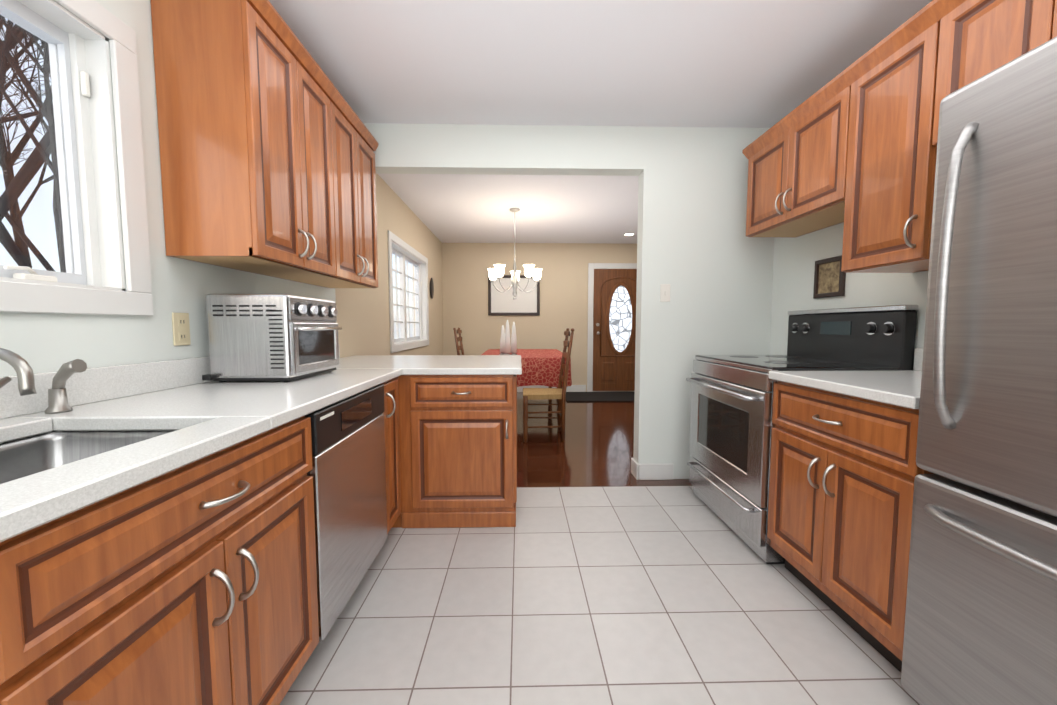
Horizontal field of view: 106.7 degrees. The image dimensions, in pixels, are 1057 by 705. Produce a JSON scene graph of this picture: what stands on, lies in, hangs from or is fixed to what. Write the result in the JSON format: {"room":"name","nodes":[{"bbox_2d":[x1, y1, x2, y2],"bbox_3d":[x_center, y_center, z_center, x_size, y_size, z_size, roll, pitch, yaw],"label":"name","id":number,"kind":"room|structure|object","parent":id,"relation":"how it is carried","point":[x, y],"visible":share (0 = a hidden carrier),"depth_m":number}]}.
{"room":"kitchen","nodes":[
{"label":"kitchen","id":0,"kind":"room"},
{"bbox_2d":[0,0,442,376],"bbox_3d":[-1.391,-0.292,2.494,0.160,2.440,8.300,0,4,-1],"label":"wall","id":1,"kind":"structure","parent":0,"point":[44,342],"depth_m":1.39},
{"bbox_2d":[0,0,152,315],"bbox_3d":[-1.336,-0.537,0.674,0.168,0.915,1.250,0,4,-1],"label":"kitchen window","id":2,"kind":"structure","parent":1,"relation":"in","point":[91,280],"depth_m":1.19},
{"bbox_2d":[3,265,56,281],"bbox_3d":[-1.338,-0.210,1.052,0.030,0.039,0.111,0,4,-1],"label":"handle","id":3,"kind":"object","parent":2,"relation":"attached to","point":[33,275],"visible":0.69,"depth_m":1.04},
{"bbox_2d":[0,345,339,420],"bbox_3d":[-1.259,0.115,0.835,0.018,0.100,3.730,0,4,-1],"label":"backsplash","id":4,"kind":"structure","parent":1,"relation":"attached to","point":[97,383],"depth_m":1.17},
{"bbox_2d":[172,313,190,345],"bbox_3d":[-1.282,-0.086,1.453,0.008,0.120,0.070,0,4,-1],"label":"electrical outlet plate","id":5,"kind":"object","parent":1,"relation":"attached to","point":[181,328],"visible":1,"depth_m":1.45},
{"bbox_2d":[151,0,378,287],"bbox_3d":[-1.114,-0.845,1.951,0.362,0.928,1.222,0,4,-1],"label":"upper cabinet","id":6,"kind":"object","parent":1,"relation":"attached to","point":[268,144],"visible":1,"depth_m":1.42},
{"bbox_2d":[388,230,428,352],"bbox_3d":[-1.425,-0.632,4.561,0.168,1.170,1.580,0,4,-1],"label":"dining room window","id":7,"kind":"structure","parent":1,"relation":"in","point":[402,250],"depth_m":4.57},
{"bbox_2d":[430,278,433,298],"bbox_3d":[-1.365,-0.910,5.561,0.032,0.300,0.200,0,4,-1],"label":"plaque","id":8,"kind":"object","parent":1,"relation":"attached to","point":[431,288],"visible":1,"depth_m":5.53},
{"bbox_2d":[442,243,636,391],"bbox_3d":[1.004,-0.568,6.591,5.220,2.440,0.200,0,4,-1],"label":"wall","id":9,"kind":"structure","parent":0,"point":[563,288],"depth_m":6.44},
{"bbox_2d":[488,275,539,314],"bbox_3d":[-0.237,-0.933,6.423,0.840,0.650,0.027,0,4,-1],"label":"picture frame","id":10,"kind":"object","parent":9,"relation":"attached to","point":[505,303],"visible":0.67,"depth_m":6.42},
{"bbox_2d":[517,385,585,391],"bbox_3d":[-0.207,0.601,6.534,2.329,0.115,0.013,0,4,-1],"label":"baseboard","id":11,"kind":"structure","parent":9,"relation":"attached to","point":[573,388],"depth_m":6.55},
{"bbox_2d":[587,263,636,391],"bbox_3d":[1.523,-0.399,6.459,1.090,2.120,0.098,0,4,-1],"label":"front door","id":12,"kind":"structure","parent":9,"relation":"in","point":[611,332],"depth_m":6.49},
{"bbox_2d":[593,391,634,391],"bbox_3d":[1.522,0.649,6.540,0.910,0.018,0.030,0,4,-1],"label":"door threshold sill","id":13,"kind":"structure","parent":9,"relation":"attached to","point":[613,391],"depth_m":6.52},
{"bbox_2d":[363,123,773,478],"bbox_3d":[1.192,-0.313,2.803,5.020,2.440,0.120,0,4,-1],"label":"wall","id":14,"kind":"structure","parent":0,"point":[704,256],"depth_m":2.71},
{"bbox_2d":[631,458,635,474],"bbox_3d":[2.134,0.841,2.971,2.734,0.115,0.013,0,4,-1],"label":"baseboard","id":15,"kind":"structure","parent":14,"relation":"attached to","point":[633,461],"depth_m":2.90},
{"bbox_2d":[634,462,672,479],"bbox_3d":[0.902,0.852,2.807,0.264,0.115,0.013,0,4,-1],"label":"baseboard","id":16,"kind":"structure","parent":14,"relation":"attached to","point":[655,472],"depth_m":2.80},
{"bbox_2d":[660,284,670,301],"bbox_3d":[0.949,-0.413,2.723,0.070,0.120,0.013,0,4,-1],"label":"switch plate","id":17,"kind":"object","parent":14,"relation":"attached to","point":[664,292],"visible":1,"depth_m":2.72},
{"bbox_2d":[280,486,919,704],"bbox_3d":[0.245,1.085,0.580,3.420,0.050,4.220,0,4,-1],"label":"floor","id":18,"kind":"structure","parent":0,"point":[649,595],"depth_m":1.46},
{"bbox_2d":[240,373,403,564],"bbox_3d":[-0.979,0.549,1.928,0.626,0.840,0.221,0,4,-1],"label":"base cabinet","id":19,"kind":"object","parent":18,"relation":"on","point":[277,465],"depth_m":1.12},
{"bbox_2d":[305,384,386,641],"bbox_3d":[-0.937,0.529,1.506,0.580,0.735,0.613,0,4,-1],"label":"dishwasher","id":20,"kind":"object","parent":19,"relation":"in","point":[347,472],"visible":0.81,"depth_m":1.40},
{"bbox_2d":[404,373,519,527],"bbox_3d":[-0.384,0.518,2.382,0.626,0.840,0.560,0,4,-1],"label":"base cabinet","id":21,"kind":"object","parent":18,"relation":"on","point":[460,429],"depth_m":2.11},
{"bbox_2d":[4,369,403,432],"bbox_3d":[-0.965,0.138,1.505,0.636,0.036,1.090,0,4,-1],"label":"countertop","id":22,"kind":"structure","parent":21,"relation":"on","point":[209,406],"depth_m":1.08},
{"bbox_2d":[0,348,86,413],"bbox_3d":[-1.131,0.069,0.913,0.216,0.180,0.243,0,4,-1],"label":"kitchen faucet","id":23,"kind":"object","parent":22,"relation":"on","point":[57,392],"visible":1,"depth_m":0.99},
{"bbox_2d":[0,430,175,483],"bbox_3d":[-0.948,0.313,0.665,0.442,0.200,0.652,0,4,-1],"label":"sink basin","id":24,"kind":"object","parent":22,"relation":"in","point":[24,457],"visible":0.15,"depth_m":0.96},
{"bbox_2d":[202,294,341,381],"bbox_3d":[-1.065,-0.066,1.705,0.356,0.344,0.440,0,4,-1],"label":"toaster oven","id":25,"kind":"object","parent":22,"relation":"on","point":[272,337],"visible":1,"depth_m":1.52},
{"bbox_2d":[336,355,521,374],"bbox_3d":[-0.676,0.070,2.520,1.261,0.036,0.930,0,4,-1],"label":"countertop","id":26,"kind":"structure","parent":21,"relation":"on","point":[410,363],"depth_m":2.33},
{"bbox_2d":[686,305,917,563],"bbox_3d":[1.348,0.358,2.138,0.725,1.190,0.759,0,4,-1],"label":"range","id":27,"kind":"object","parent":18,"relation":"on","point":[731,413],"visible":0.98,"depth_m":1.98},
{"bbox_2d":[767,348,933,671],"bbox_3d":[1.387,0.500,1.444,0.687,1.000,0.641,0,4,-1],"label":"base cabinet","id":28,"kind":"object","parent":18,"relation":"on","point":[845,469],"visible":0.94,"depth_m":1.35},
{"bbox_2d":[901,37,1056,704],"bbox_3d":[1.376,0.206,0.679,0.728,1.690,0.825,0,4,-1],"label":"refrigerator","id":29,"kind":"object","parent":18,"relation":"on","point":[980,627],"visible":1,"depth_m":0.91},
{"bbox_2d":[269,0,931,243],"bbox_3d":[1.098,-1.553,2.467,5.220,0.080,8.300,0,4,-1],"label":"ceiling","id":30,"kind":"structure","parent":0,"point":[721,63],"depth_m":2.06},
{"bbox_2d":[487,208,541,299],"bbox_3d":[-0.160,-1.134,4.596,0.659,1.042,0.636,0,4,-1],"label":"chandelier","id":31,"kind":"object","parent":30,"relation":"hanging from","point":[496,272],"visible":1,"depth_m":4.56},
{"bbox_2d":[623,233,634,235],"bbox_3d":[1.477,-1.732,5.772,0.170,0.006,0.170,0,4,-1],"label":"recessed light","id":32,"kind":"object","parent":30,"relation":"in","point":[628,234],"visible":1,"depth_m":5.76},
{"bbox_2d":[517,392,692,486],"bbox_3d":[1.049,0.804,4.740,5.220,0.050,4.080,0,4,-1],"label":"floor","id":33,"kind":"structure","parent":0,"point":[595,448],"depth_m":3.53},
{"bbox_2d":[453,328,463,354],"bbox_3d":[-0.720,0.208,5.220,0.486,1.076,0.452,0,4,-1],"label":"chair","id":34,"kind":"object","parent":33,"relation":"on","point":[457,339],"visible":0.29,"depth_m":5.19},
{"bbox_2d":[523,328,573,441],"bbox_3d":[0.185,0.297,3.894,0.486,1.076,0.452,0,4,-1],"label":"chair","id":35,"kind":"object","parent":33,"relation":"on","point":[559,393],"visible":1,"depth_m":3.72},
{"bbox_2d":[548,386,557,425],"bbox_3d":[-0.066,0.387,4.917,0.960,0.760,1.500,0,4,-1],"label":"dining table","id":36,"kind":"object","parent":33,"relation":"on","point":[549,400],"visible":0.08,"depth_m":4.29},
{"bbox_2d":[481,349,571,386],"bbox_3d":[-0.065,0.158,4.901,1.052,0.310,1.593,0,4,-1],"label":"tablecloth","id":37,"kind":"object","parent":36,"relation":"on","point":[541,367],"visible":0.4,"depth_m":4.14},
{"bbox_2d":[501,320,517,354],"bbox_3d":[-0.201,-0.167,4.415,0.176,0.400,0.084,-3,5,-40],"label":"candle","id":38,"kind":"object","parent":37,"relation":"on","point":[506,347],"depth_m":4.42},
{"bbox_2d":[566,392,634,401],"bbox_3d":[1.213,0.680,6.089,1.330,0.015,0.780,0,4,-1],"label":"door mat","id":39,"kind":"object","parent":33,"relation":"on","point":[599,396],"visible":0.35,"depth_m":6.04},
{"bbox_2d":[770,222,928,368],"bbox_3d":[1.814,-0.164,0.592,0.120,2.440,4.340,0,4,-1],"label":"wall","id":40,"kind":"structure","parent":0,"point":[795,258],"depth_m":2.31},
{"bbox_2d":[746,76,849,236],"bbox_3d":[1.551,-0.953,2.109,0.326,0.492,0.760,0,4,-1],"label":"upper cabinet","id":41,"kind":"object","parent":40,"relation":"attached to","point":[795,176],"depth_m":2.04},
{"bbox_2d":[813,255,845,298],"bbox_3d":[1.705,-0.424,2.231,0.018,0.220,0.210,0,4,-1],"label":"picture frame","id":42,"kind":"object","parent":40,"relation":"attached to","point":[829,278],"visible":0.92,"depth_m":2.23},
{"bbox_2d":[838,12,937,272],"bbox_3d":[1.564,-0.753,1.558,0.326,0.817,0.358,0,4,-1],"label":"upper cabinet","id":43,"kind":"object","parent":40,"relation":"attached to","point":[857,139],"depth_m":1.52},
{"bbox_2d":[930,0,1056,151],"bbox_3d":[1.575,-0.913,1.064,0.326,0.432,0.598,0,4,-1],"label":"upper cabinet","id":44,"kind":"object","parent":40,"relation":"attached to","point":[976,38],"depth_m":1.23},
{"label":"outside","id":45,"kind":"structure","parent":0,"visible":0},
{"bbox_3d":[-30.938,1.362,4.276,58.400,0.100,90.000,0,4,-1],"label":"ground","id":46,"kind":"structure","parent":45,"visible":0},
{"bbox_2d":[0,15,65,272],"bbox_3d":[-12.744,-5.845,9.881,16.309,13.563,16.997,0,4,-1],"label":"tree","id":47,"kind":"object","parent":46,"relation":"on","point":[12,196],"depth_m":8.37}
]}

